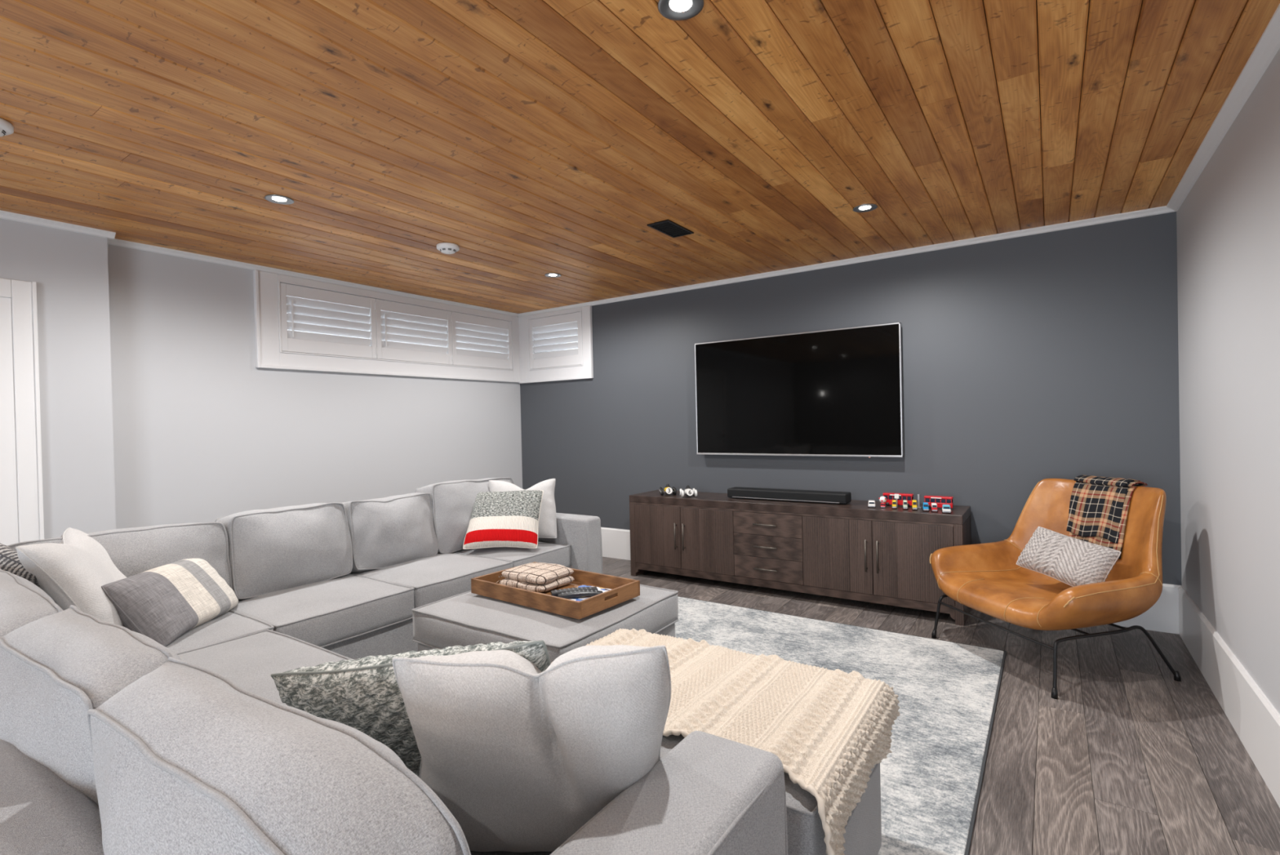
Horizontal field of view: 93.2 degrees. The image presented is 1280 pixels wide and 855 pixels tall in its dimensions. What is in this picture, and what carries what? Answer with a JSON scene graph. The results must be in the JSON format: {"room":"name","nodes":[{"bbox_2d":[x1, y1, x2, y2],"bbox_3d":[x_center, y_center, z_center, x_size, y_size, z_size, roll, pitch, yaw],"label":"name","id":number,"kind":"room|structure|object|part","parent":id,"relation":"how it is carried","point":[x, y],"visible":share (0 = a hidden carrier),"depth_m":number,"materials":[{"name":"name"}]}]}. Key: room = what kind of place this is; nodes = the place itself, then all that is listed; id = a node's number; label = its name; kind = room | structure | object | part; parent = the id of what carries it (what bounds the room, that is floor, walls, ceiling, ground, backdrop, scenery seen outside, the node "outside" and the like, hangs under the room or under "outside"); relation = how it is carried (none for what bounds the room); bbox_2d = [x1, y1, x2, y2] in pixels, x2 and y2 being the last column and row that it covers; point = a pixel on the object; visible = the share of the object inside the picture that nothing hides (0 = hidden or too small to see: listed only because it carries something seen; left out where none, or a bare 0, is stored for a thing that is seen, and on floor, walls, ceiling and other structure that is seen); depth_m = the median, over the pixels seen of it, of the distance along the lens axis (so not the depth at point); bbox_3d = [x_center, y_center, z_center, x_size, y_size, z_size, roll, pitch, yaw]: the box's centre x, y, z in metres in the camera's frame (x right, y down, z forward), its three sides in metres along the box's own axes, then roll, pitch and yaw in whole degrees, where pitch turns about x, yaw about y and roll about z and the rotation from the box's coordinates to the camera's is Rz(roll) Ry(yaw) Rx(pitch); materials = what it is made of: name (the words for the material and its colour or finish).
{"room":"leisure room","nodes":[
{"label":"leisure room","id":0,"kind":"room"},
{"bbox_2d":[0,217,115,540],"bbox_3d":[-4.397,0.130,1.609,0.300,2.410,4.597,-1,1,34],"label":"wall","id":1,"kind":"structure","parent":0,"point":[69,269],"depth_m":3.28,"materials":[{"name":"grey paint"}]},
{"bbox_2d":[0,277,44,547],"bbox_3d":[-3.394,0.277,2.750,0.074,2.051,0.986,-1,1,34],"label":"door","id":2,"kind":"structure","parent":1,"relation":"in","point":[21,495],"depth_m":3.10,"materials":[{"name":"white paint"}]},
{"bbox_2d":[0,209,115,239],"bbox_3d":[-4.296,-1.041,1.615,0.168,0.034,4.487,-1,1,34],"label":"trim","id":3,"kind":"structure","parent":1,"relation":"attached to","point":[3,215],"depth_m":3.23,"materials":[{"name":"white paint"}]},
{"bbox_2d":[107,244,522,529],"bbox_3d":[-2.225,0.052,4.911,0.140,2.410,3.623,-1,1,34],"label":"wall","id":4,"kind":"structure","parent":0,"point":[202,432],"depth_m":4.10,"materials":[{"name":"grey paint"}]},
{"bbox_2d":[106,238,518,316],"bbox_3d":[-2.184,-1.117,4.848,0.030,0.034,3.296,-1,1,34],"label":"trim","id":5,"kind":"structure","parent":4,"relation":"attached to","point":[115,242],"depth_m":4.27,"materials":[{"name":"white paint"}]},
{"bbox_2d":[253,269,520,382],"bbox_3d":[-1.986,-0.771,5.230,0.149,0.672,2.514,-1,1,34],"label":"window","id":6,"kind":"structure","parent":4,"relation":"in","point":[302,324],"depth_m":4.88,"materials":[{"name":"white paint"}]},
{"bbox_3d":[-2.499,-0.782,4.353,0.009,0.264,0.012,-1,1,34],"label":"tilt rod","id":7,"kind":"part","parent":6,"relation":"part of","materials":[{"name":"white paint"}]},
{"bbox_3d":[-2.352,-0.793,4.602,0.028,0.484,0.733,-1,1,34],"label":"shutter panel","id":8,"kind":"part","parent":6,"relation":"part of","materials":[{"name":"white paint"}]},
{"bbox_3d":[-2.085,-0.797,4.962,0.009,0.264,0.012,-1,1,34],"label":"tilt rod","id":9,"kind":"part","parent":6,"relation":"part of","materials":[{"name":"white paint"}]},
{"bbox_3d":[-1.935,-0.807,5.217,0.028,0.484,0.747,-1,1,34],"label":"shutter panel","id":10,"kind":"part","parent":6,"relation":"part of","materials":[{"name":"white paint"}]},
{"bbox_3d":[-1.516,-0.822,5.834,0.028,0.484,0.739,-1,1,34],"label":"shutter panel","id":11,"kind":"part","parent":6,"relation":"part of","materials":[{"name":"white paint"}]},
{"bbox_2d":[0,0,1279,313],"bbox_3d":[-1.323,-1.173,1.585,5.324,0.101,7.983,-1,1,34],"label":"ceiling","id":12,"kind":"structure","parent":0,"point":[535,139],"depth_m":2.31,"materials":[{"name":"brown wood"}]},
{"bbox_2d":[0,117,13,137],"bbox_3d":[-2.349,-1.081,2.174,0.138,0.049,0.138,-1,1,34],"label":"smoke detector","id":13,"kind":"object","parent":12,"relation":"attached to","point":[6,128],"visible":1,"depth_m":2.19,"materials":[{"name":"white plastic"}]},
{"bbox_2d":[264,194,293,204],"bbox_3d":[-1.777,-1.122,2.981,0.126,0.006,0.126,-1,1,34],"label":"recessed light","id":14,"kind":"object","parent":12,"relation":"in","point":[279,199],"visible":1,"depth_m":2.98,"materials":[{"name":"white metal"}]},
{"bbox_2d":[436,242,459,253],"bbox_3d":[-1.208,-1.121,3.809,0.138,0.049,0.138,-1,1,34],"label":"smoke detector","id":15,"kind":"object","parent":12,"relation":"attached to","point":[444,247],"visible":1,"depth_m":3.77,"materials":[{"name":"white plastic"}]},
{"bbox_2d":[544,272,560,277],"bbox_3d":[-0.665,-1.162,4.619,0.126,0.006,0.126,-1,1,34],"label":"recessed light","id":16,"kind":"object","parent":12,"relation":"in","point":[551,274],"visible":1,"depth_m":4.61,"materials":[{"name":"white metal"}]},
{"bbox_2d":[647,219,693,237],"bbox_3d":[0.183,-1.171,3.571,0.144,0.007,0.296,-1,1,34],"label":"ceiling vent","id":17,"kind":"object","parent":12,"relation":"in","point":[668,227],"visible":1,"depth_m":3.56,"materials":[{"name":"black metal"}]},
{"bbox_2d":[657,0,703,20],"bbox_3d":[0.111,-1.152,1.650,0.126,0.006,0.126,-1,1,34],"label":"recessed light","id":18,"kind":"object","parent":12,"relation":"in","point":[673,10],"visible":1,"depth_m":1.66,"materials":[{"name":"white metal"}]},
{"bbox_2d":[853,203,877,212],"bbox_3d":[1.223,-1.191,3.288,0.126,0.006,0.126,-1,1,34],"label":"recessed light","id":19,"kind":"object","parent":12,"relation":"in","point":[869,206],"visible":1,"depth_m":3.28,"materials":[{"name":"white metal"}]},
{"bbox_2d":[520,211,1182,585],"bbox_3d":[0.930,-0.018,4.873,5.404,2.410,0.140,-1,1,34],"label":"wall","id":20,"kind":"structure","parent":0,"point":[1028,360],"depth_m":4.01,"materials":[{"name":"grey paint"}]},
{"bbox_2d":[518,305,593,383],"bbox_3d":[-0.814,-0.799,6.002,0.948,0.682,0.149,-1,1,34],"label":"window","id":21,"kind":"structure","parent":20,"relation":"in","point":[563,350],"depth_m":5.94,"materials":[{"name":"white paint"}]},
{"bbox_3d":[-0.833,-0.846,5.953,0.679,0.499,0.028,-1,1,34],"label":"shutter panel","id":22,"kind":"part","parent":21,"relation":"part of","materials":[{"name":"white paint"}]},
{"bbox_3d":[-0.821,-0.847,5.970,0.705,0.525,0.079,-1,1,34],"label":"frame","id":23,"kind":"part","parent":21,"relation":"part of","materials":[{"name":"white paint"}]},
{"bbox_3d":[-0.764,-0.849,6.054,0.705,0.525,0.005,-1,1,34],"label":"glass pane","id":24,"kind":"part","parent":21,"relation":"part of","materials":[{"name":"white"}]},
{"bbox_2d":[694,322,903,457],"bbox_3d":[1.138,-0.243,4.591,1.594,0.924,0.071,-1,1,34],"label":"television","id":25,"kind":"object","parent":20,"relation":"attached to","point":[833,392],"visible":1,"depth_m":4.50,"materials":[{"name":"black"}]},
{"bbox_2d":[517,205,1176,316],"bbox_3d":[0.856,-1.183,4.792,5.124,0.034,0.030,-1,1,34],"label":"trim","id":26,"kind":"structure","parent":20,"relation":"attached to","point":[1160,210],"depth_m":4.17,"materials":[{"name":"white paint"}]},
{"bbox_2d":[600,527,1182,634],"bbox_3d":[0.909,1.053,4.818,5.124,0.272,0.016,-1,1,34],"label":"baseboard","id":27,"kind":"structure","parent":20,"relation":"attached to","point":[1163,615],"depth_m":3.45,"materials":[{"name":"white paint"}]},
{"bbox_2d":[602,556,1279,854],"bbox_3d":[-1.268,1.315,1.607,5.324,0.101,7.983,-1,1,34],"label":"floor","id":28,"kind":"structure","parent":0,"point":[1129,757],"depth_m":2.29,"materials":[{"name":"grey"}]},
{"bbox_2d":[0,475,787,854],"bbox_3d":[-0.694,0.794,2.434,3.095,0.904,3.015,-1,1,34],"label":"sectional sofa","id":29,"kind":"object","parent":28,"relation":"on","point":[113,740],"visible":0.81,"depth_m":1.01,"materials":[{"name":"grey fabric"}]},
{"bbox_2d":[0,545,28,582],"bbox_3d":[-2.272,0.523,2.131,0.563,0.460,0.199,-1,1,6],"label":"throw pillow","id":30,"kind":"object","parent":29,"relation":"on","point":[9,566],"visible":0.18,"depth_m":2.02,"materials":[{"name":"grey fabric"}]},
{"bbox_2d":[0,574,71,633],"bbox_3d":[-1.787,0.628,1.705,1.042,0.407,0.306,-1,1,34],"label":"cushion","id":31,"kind":"object","parent":29,"relation":"on","point":[20,600],"depth_m":1.51,"materials":[{"name":"grey fabric"}]},
{"bbox_3d":[-1.486,0.903,1.284,2.695,0.640,0.210,-1,1,34],"label":"frame","id":32,"kind":"part","parent":29,"relation":"part of","materials":[{"name":"grey fabric"}]},
{"bbox_2d":[16,526,125,625],"bbox_3d":[-2.034,0.581,2.247,0.281,0.399,0.487,-2,1,-26],"label":"throw pillow","id":33,"kind":"object","parent":29,"relation":"on","point":[76,569],"visible":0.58,"depth_m":2.09,"materials":[{"name":"white fabric"}]},
{"bbox_2d":[0,606,172,800],"bbox_3d":[-1.121,0.606,1.244,0.733,0.418,0.309,-1,1,34],"label":"cushion","id":34,"kind":"object","parent":29,"relation":"on","point":[58,665],"depth_m":1.08,"materials":[{"name":"grey fabric"}]},
{"bbox_2d":[8,520,230,587],"bbox_3d":[-2.118,0.618,2.464,0.275,0.403,0.769,-1,1,34],"label":"cushion","id":35,"kind":"object","parent":29,"relation":"on","point":[137,549],"depth_m":2.52,"materials":[{"name":"grey fabric"}]},
{"bbox_2d":[102,557,238,648],"bbox_3d":[-1.847,0.692,2.424,0.263,0.296,0.575,-1,1,-11],"label":"lumbar pillow","id":36,"kind":"object","parent":29,"relation":"on","point":[166,602],"visible":0.79,"depth_m":2.27,"materials":[{"name":"beige fabric"}]},
{"bbox_2d":[162,611,272,654],"bbox_3d":[-1.994,0.867,2.268,0.774,0.168,0.861,-1,1,34],"label":"seat cushion","id":37,"kind":"object","parent":29,"relation":"on","point":[228,626],"depth_m":2.35,"materials":[{"name":"grey fabric"}]},
{"bbox_2d":[182,631,349,692],"bbox_3d":[-1.293,0.856,1.775,0.976,0.168,0.833,-1,1,34],"label":"seat cushion","id":38,"kind":"object","parent":29,"relation":"on","point":[253,656],"depth_m":2.08,"materials":[{"name":"grey fabric"}]},
{"bbox_2d":[92,655,459,854],"bbox_3d":[-0.535,0.594,0.861,0.813,0.427,0.290,-1,1,34],"label":"cushion","id":39,"kind":"object","parent":29,"relation":"on","point":[190,757],"depth_m":0.74,"materials":[{"name":"grey fabric"}]},
{"bbox_2d":[218,502,351,599],"bbox_3d":[-1.731,0.597,2.994,0.278,0.424,0.585,-1,1,34],"label":"cushion","id":40,"kind":"object","parent":29,"relation":"on","point":[272,551],"depth_m":2.88,"materials":[{"name":"grey fabric"}]},
{"bbox_2d":[231,573,414,646],"bbox_3d":[-1.575,0.854,2.883,0.774,0.165,0.655,-1,1,34],"label":"seat cushion","id":41,"kind":"object","parent":29,"relation":"on","point":[338,609],"depth_m":2.72,"materials":[{"name":"grey fabric"}]},
{"bbox_2d":[342,493,436,573],"bbox_3d":[-1.436,0.596,3.449,0.274,0.413,0.564,-1,1,34],"label":"cushion","id":42,"kind":"object","parent":29,"relation":"on","point":[382,534],"depth_m":3.33,"materials":[{"name":"grey fabric"}]},
{"bbox_2d":[271,641,551,777],"bbox_3d":[-0.392,0.604,1.206,0.600,0.447,0.251,-1,1,11],"label":"throw pillow","id":43,"kind":"object","parent":29,"relation":"on","point":[366,692],"visible":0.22,"depth_m":1.12,"materials":[{"name":"grey fabric"}]},
{"bbox_2d":[351,552,512,608],"bbox_3d":[-1.212,0.839,3.411,0.782,0.165,0.654,-1,1,34],"label":"seat cushion","id":44,"kind":"object","parent":29,"relation":"on","point":[431,577],"depth_m":3.22,"materials":[{"name":"grey fabric"}]},
{"bbox_2d":[417,476,512,552],"bbox_3d":[-1.094,0.562,3.942,0.291,0.450,0.699,-1,1,34],"label":"cushion","id":45,"kind":"object","parent":29,"relation":"on","point":[451,504],"depth_m":3.71,"materials":[{"name":"grey fabric"}]},
{"bbox_2d":[463,489,542,549],"bbox_3d":[-0.846,0.572,3.775,0.450,0.331,0.287,-1,1,0],"label":"throw pillow","id":46,"kind":"object","parent":29,"relation":"on","point":[498,519],"visible":0.95,"depth_m":3.70,"materials":[{"name":"grey fabric"}]},
{"bbox_2d":[465,846,558,854],"bbox_3d":[-0.487,0.842,1.227,1.005,0.170,0.832,-1,1,34],"label":"seat cushion","id":47,"kind":"object","parent":29,"relation":"on","point":[537,850],"depth_m":1.09,"materials":[{"name":"grey fabric"}]},
{"bbox_2d":[458,541,570,567],"bbox_3d":[-0.892,0.827,3.890,0.770,0.168,0.531,-1,1,34],"label":"seat cushion","id":48,"kind":"object","parent":29,"relation":"on","point":[552,552],"depth_m":3.71,"materials":[{"name":"grey fabric"}]},
{"bbox_2d":[488,477,557,537],"bbox_3d":[-0.760,0.529,3.943,0.431,0.367,0.243,-1,1,-11],"label":"throw pillow","id":49,"kind":"object","parent":29,"relation":"on","point":[546,527],"visible":0.46,"depth_m":3.94,"materials":[{"name":"white fabric"}]},
{"bbox_2d":[390,639,668,850],"bbox_3d":[-0.175,0.558,1.091,0.471,0.400,0.273,-1,1,-6],"label":"throw pillow","id":50,"kind":"object","parent":29,"relation":"on","point":[520,756],"visible":0.83,"depth_m":0.98,"materials":[{"name":"white fabric"}]},
{"bbox_3d":[-0.726,0.883,4.187,1.070,0.595,0.155,-1,1,34],"label":"armrest","id":51,"kind":"part","parent":29,"relation":"part of","materials":[{"name":"grey fabric"}]},
{"bbox_3d":[-0.073,0.899,0.770,0.200,0.595,0.955,-1,1,34],"label":"armrest","id":52,"kind":"part","parent":29,"relation":"part of","materials":[{"name":"grey fabric"}]},
{"bbox_2d":[629,489,971,626],"bbox_3d":[1.031,0.861,4.429,2.415,0.657,0.472,-1,1,34],"label":"media console","id":53,"kind":"object","parent":28,"relation":"on","point":[854,550],"visible":0.99,"depth_m":4.14,"materials":[{"name":"brown wood"}]},
{"bbox_3d":[0.061,0.904,5.107,0.048,0.602,0.440,-1,1,34],"label":"panel","id":54,"kind":"part","parent":53,"relation":"part of","materials":[{"name":"brown wood"}]},
{"bbox_3d":[0.142,0.855,4.800,0.428,0.474,0.019,-1,1,34],"label":"door","id":55,"kind":"part","parent":53,"relation":"part of","materials":[{"name":"brown wood"}]},
{"bbox_2d":[659,484,676,495],"bbox_3d":[0.228,0.503,4.919,0.125,0.085,0.178,-1,1,-4],"label":"car","id":56,"kind":"object","parent":53,"relation":"on","point":[668,490],"visible":1,"depth_m":4.86,"materials":[{"name":"yellow"}]},
{"bbox_3d":[0.275,0.839,4.676,0.011,0.205,0.033,-1,1,34],"label":"handle","id":57,"kind":"part","parent":53,"relation":"part of","materials":[{"name":"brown metal"}]},
{"bbox_3d":[0.335,0.838,4.635,0.011,0.205,0.033,-1,1,34],"label":"handle","id":58,"kind":"part","parent":53,"relation":"part of","materials":[{"name":"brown metal"}]},
{"bbox_2d":[679,484,697,497],"bbox_3d":[0.382,0.501,4.772,0.125,0.085,0.178,-1,1,-4],"label":"car","id":59,"kind":"object","parent":53,"relation":"on","point":[688,491],"visible":1,"depth_m":4.72,"materials":[{"name":"white"}]},
{"bbox_3d":[0.506,0.850,4.552,0.444,0.474,0.019,-1,1,34],"label":"door","id":60,"kind":"part","parent":53,"relation":"part of","materials":[{"name":"brown wood"}]},
{"bbox_3d":[0.881,0.686,4.261,0.175,0.011,0.033,-1,1,34],"label":"handle","id":61,"kind":"part","parent":53,"relation":"part of","materials":[{"name":"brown metal"}]},
{"bbox_3d":[0.884,0.844,4.262,0.175,0.011,0.033,-1,1,34],"label":"handle","id":62,"kind":"part","parent":53,"relation":"part of","materials":[{"name":"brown metal"}]},
{"bbox_3d":[0.888,1.002,4.264,0.175,0.011,0.033,-1,1,34],"label":"handle","id":63,"kind":"part","parent":53,"relation":"part of","materials":[{"name":"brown metal"}]},
{"bbox_3d":[0.899,0.685,4.280,0.512,0.156,0.021,-1,1,34],"label":"drawer","id":64,"kind":"part","parent":53,"relation":"part of","materials":[{"name":"brown wood"}]},
{"bbox_3d":[0.903,0.843,4.281,0.512,0.156,0.021,-1,1,34],"label":"drawer","id":65,"kind":"part","parent":53,"relation":"part of","materials":[{"name":"brown wood"}]},
{"bbox_3d":[0.906,1.001,4.283,0.512,0.156,0.021,-1,1,34],"label":"drawer","id":66,"kind":"part","parent":53,"relation":"part of","materials":[{"name":"brown wood"}]},
{"bbox_2d":[727,486,851,504],"bbox_3d":[1.066,0.494,4.405,0.890,0.075,0.140,-1,1,34],"label":"soundbar","id":67,"kind":"object","parent":53,"relation":"on","point":[738,492],"visible":1,"depth_m":4.33,"materials":[{"name":"black plastic"}]},
{"bbox_2d":[727,488,845,502],"bbox_3d":[1.031,0.489,4.353,0.880,0.048,0.010,-1,1,34],"label":"grille","id":68,"kind":"object","parent":67,"relation":"attached to","point":[793,495],"depth_m":4.33,"materials":[{"name":"black fabric"}]},
{"bbox_3d":[0.918,0.598,4.270,2.319,0.013,0.029,-1,1,34],"label":"rail","id":69,"kind":"part","parent":53,"relation":"part of","materials":[{"name":"brown wood"}]},
{"bbox_3d":[0.930,1.122,4.274,2.319,0.082,0.029,-1,1,34],"label":"rail","id":70,"kind":"part","parent":53,"relation":"part of","materials":[{"name":"brown wood"}]},
{"bbox_3d":[1.305,0.837,4.009,0.453,0.474,0.019,-1,1,34],"label":"door","id":71,"kind":"part","parent":53,"relation":"part of","materials":[{"name":"brown wood"}]},
{"bbox_3d":[1.449,0.820,3.878,0.011,0.205,0.033,-1,1,34],"label":"handle","id":72,"kind":"part","parent":53,"relation":"part of","materials":[{"name":"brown metal"}]},
{"bbox_2d":[867,500,875,507],"bbox_3d":[1.528,0.504,3.990,0.048,0.042,0.077,-1,1,20],"label":"toy car","id":73,"kind":"object","parent":53,"relation":"on","point":[871,503],"visible":1,"depth_m":3.96,"materials":[{"name":"white plastic"}]},
{"bbox_3d":[1.508,0.819,3.838,0.011,0.205,0.033,-1,1,34],"label":"handle","id":74,"kind":"part","parent":53,"relation":"part of","materials":[{"name":"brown metal"}]},
{"bbox_2d":[878,496,887,507],"bbox_3d":[1.593,0.488,3.967,0.052,0.072,0.066,-1,1,22],"label":"toy truck","id":75,"kind":"object","parent":53,"relation":"on","point":[882,500],"visible":1,"depth_m":3.95,"materials":[{"name":"red"}]},
{"bbox_2d":[892,499,897,508],"bbox_3d":[1.644,0.497,3.912,0.028,0.052,0.072,-1,1,22],"label":"toy truck","id":76,"kind":"object","parent":53,"relation":"on","point":[894,501],"visible":1,"depth_m":3.89,"materials":[{"name":"yellow plastic"}]},
{"bbox_2d":[894,493,898,506],"bbox_3d":[1.683,0.479,3.965,0.028,0.086,0.008,-1,1,34],"label":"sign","id":77,"kind":"object","parent":53,"relation":"on","point":[896,495],"visible":0.98,"depth_m":3.96,"materials":[{"name":"grey plastic"}]},
{"bbox_2d":[882,492,913,506],"bbox_3d":[1.714,0.479,4.016,0.185,0.083,0.052,-1,1,34],"label":"bus","id":78,"kind":"object","parent":53,"relation":"on","point":[890,496],"visible":0.83,"depth_m":3.99,"materials":[{"name":"red plastic"}]},
{"bbox_2d":[902,499,907,509],"bbox_3d":[1.697,0.494,3.870,0.028,0.056,0.072,-1,1,22],"label":"toy truck","id":79,"kind":"object","parent":53,"relation":"on","point":[904,501],"visible":1,"depth_m":3.85,"materials":[{"name":"grey plastic"}]},
{"bbox_2d":[911,499,917,510],"bbox_3d":[1.740,0.492,3.834,0.030,0.060,0.072,-1,1,22],"label":"toy truck","id":80,"kind":"object","parent":53,"relation":"on","point":[914,506],"visible":1,"depth_m":3.81,"materials":[{"name":"yellow plastic"}]},
{"bbox_3d":[1.688,0.831,3.749,0.464,0.474,0.019,-1,1,34],"label":"door","id":81,"kind":"part","parent":53,"relation":"part of","materials":[{"name":"brown wood"}]},
{"bbox_2d":[917,493,921,508],"bbox_3d":[1.802,0.476,3.908,0.028,0.088,0.036,-1,1,34],"label":"sign","id":82,"kind":"object","parent":53,"relation":"on","point":[918,495],"visible":0.79,"depth_m":3.90,"materials":[{"name":"grey"}]},
{"bbox_3d":[1.802,0.476,3.908,0.012,0.088,0.020,-1,1,34],"label":"post","id":83,"kind":"part","parent":82,"relation":"part of","materials":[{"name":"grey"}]},
{"bbox_2d":[922,502,928,511],"bbox_3d":[1.787,0.496,3.784,0.035,0.050,0.072,-1,1,22],"label":"toy truck","id":84,"kind":"object","parent":53,"relation":"on","point":[925,507],"visible":1,"depth_m":3.76,"materials":[{"name":"blue plastic"}]},
{"bbox_2d":[930,502,937,511],"bbox_3d":[1.823,0.495,3.748,0.035,0.050,0.072,-1,1,22],"label":"toy truck","id":85,"kind":"object","parent":53,"relation":"on","point":[934,505],"visible":1,"depth_m":3.72,"materials":[{"name":"red"}]},
{"bbox_2d":[924,495,953,508],"bbox_3d":[1.909,0.478,3.866,0.165,0.078,0.052,-1,1,34],"label":"bus","id":86,"kind":"object","parent":53,"relation":"on","point":[940,500],"visible":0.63,"depth_m":3.84,"materials":[{"name":"red plastic"}]},
{"bbox_2d":[942,504,951,513],"bbox_3d":[1.872,0.497,3.696,0.050,0.046,0.077,-1,1,24],"label":"toy car","id":87,"kind":"object","parent":53,"relation":"on","point":[946,508],"visible":1,"depth_m":3.67,"materials":[{"name":"white plastic"}]},
{"bbox_3d":[2.019,0.873,3.777,0.048,0.602,0.440,-1,1,34],"label":"panel","id":88,"kind":"part","parent":53,"relation":"part of","materials":[{"name":"brown wood"}]},
{"bbox_2d":[675,595,1006,854],"bbox_3d":[0.108,1.221,2.575,2.328,0.012,3.028,-1,1,34],"label":"area rug","id":89,"kind":"object","parent":28,"relation":"on","point":[931,778],"visible":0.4,"depth_m":2.69,"materials":[{"name":"grey carpet"}]},
{"bbox_2d":[411,584,679,663],"bbox_3d":[-0.397,0.986,2.697,0.883,0.476,0.848,-1,1,34],"label":"ottoman","id":90,"kind":"object","parent":89,"relation":"on","point":[468,620],"visible":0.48,"depth_m":2.46,"materials":[{"name":"grey fabric"}]},
{"bbox_2d":[471,566,639,619],"bbox_3d":[-0.384,0.711,2.702,0.670,0.066,0.390,-1,1,37],"label":"wooden tray","id":91,"kind":"object","parent":90,"relation":"on","point":[623,588],"visible":0.76,"depth_m":2.58,"materials":[{"name":"brown wood"}]},
{"bbox_2d":[496,561,574,593],"bbox_3d":[-0.486,0.692,2.818,0.290,0.092,0.241,-1,1,33],"label":"folded blanket","id":92,"kind":"object","parent":91,"relation":"in","point":[542,577],"visible":0.97,"depth_m":2.75,"materials":[{"name":"beige fabric"}]},
{"bbox_2d":[544,581,612,595],"bbox_3d":[-0.383,0.739,2.702,0.644,0.010,0.364,-1,1,37],"label":"book","id":93,"kind":"object","parent":91,"relation":"on","point":[574,584],"depth_m":2.79,"materials":[{"name":"multicoloured paper"}]},
{"bbox_2d":[557,584,611,600],"bbox_3d":[-0.240,0.728,2.593,0.238,0.007,0.302,-1,1,31],"label":"magazine","id":94,"kind":"object","parent":91,"relation":"in","point":[603,589],"visible":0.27,"depth_m":2.59,"materials":[{"name":"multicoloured paper"}]},
{"bbox_2d":[551,586,597,596],"bbox_3d":[-0.286,0.714,2.640,0.200,0.022,0.052,-1,1,-15],"label":"remote control","id":95,"kind":"object","parent":94,"relation":"on","point":[554,593],"visible":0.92,"depth_m":2.63,"materials":[{"name":"black plastic"}]},
{"bbox_2d":[558,589,603,598],"bbox_3d":[-0.254,0.711,2.584,0.190,0.027,0.036,-1,1,-11],"label":"remote control","id":96,"kind":"object","parent":94,"relation":"on","point":[578,593],"visible":0.95,"depth_m":2.57,"materials":[{"name":"black plastic"}]},
{"bbox_2d":[663,733,881,854],"bbox_3d":[0.140,0.983,1.712,0.959,0.478,0.650,-1,1,34],"label":"ottoman","id":97,"kind":"object","parent":89,"relation":"on","point":[806,833],"visible":0.06,"depth_m":1.41,"materials":[{"name":"grey fabric"}]},
{"bbox_2d":[551,628,899,854],"bbox_3d":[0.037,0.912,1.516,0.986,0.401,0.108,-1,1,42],"label":"knitted throw","id":98,"kind":"object","parent":97,"relation":"on","point":[828,729],"visible":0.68,"depth_m":1.54,"materials":[{"name":"beige fabric"}]},
{"bbox_2d":[929,478,1181,698],"bbox_3d":[2.106,0.740,3.114,0.842,0.877,0.948,-1,1,-12],"label":"lounge chair","id":99,"kind":"object","parent":28,"relation":"on","point":[985,578],"visible":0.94,"depth_m":2.96,"materials":[{"name":"orange leather"}]},
{"bbox_3d":[1.995,1.046,3.459,0.701,0.249,0.065,-1,1,-12],"label":"frame","id":100,"kind":"part","parent":99,"relation":"part of","materials":[{"name":"black metal"}]},
{"bbox_2d":[1015,525,1122,586],"bbox_3d":[2.134,0.658,3.034,0.196,0.262,0.442,-1,1,-23],"label":"lumbar pillow","id":101,"kind":"object","parent":99,"relation":"on","point":[1068,560],"visible":0.92,"depth_m":2.97,"materials":[{"name":"fabric"}]},
{"bbox_2d":[1066,475,1147,558],"bbox_3d":[2.442,0.464,3.181,0.232,0.399,0.341,-1,1,-12],"label":"plaid throw","id":102,"kind":"object","parent":99,"relation":"on","point":[1099,506],"visible":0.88,"depth_m":3.16,"materials":[{"name":"fabric"}]},
{"bbox_3d":[2.149,1.049,2.756,0.701,0.249,0.065,-1,1,-12],"label":"frame","id":103,"kind":"part","parent":99,"relation":"part of","materials":[{"name":"black metal"}]},
{"bbox_2d":[1176,48,1279,714],"bbox_3d":[0.882,0.026,0.117,0.140,2.410,8.063,-1,1,34],"label":"wall","id":104,"kind":"structure","parent":0,"point":[1228,224],"depth_m":2.32,"materials":[{"name":"grey paint"}]},
{"bbox_2d":[1166,3,1279,210],"bbox_3d":[0.771,-1.137,0.146,0.045,0.040,7.753,-1,1,34],"label":"trim","id":105,"kind":"structure","parent":104,"relation":"attached to","point":[1268,46],"depth_m":2.21,"materials":[{"name":"white paint"}]},
{"bbox_2d":[1178,585,1279,807],"bbox_3d":[0.836,1.096,0.164,0.016,0.272,7.767,-1,1,34],"label":"baseboard","id":106,"kind":"structure","parent":104,"relation":"attached to","point":[1255,721],"depth_m":2.34,"materials":[{"name":"white paint"}]}
]}

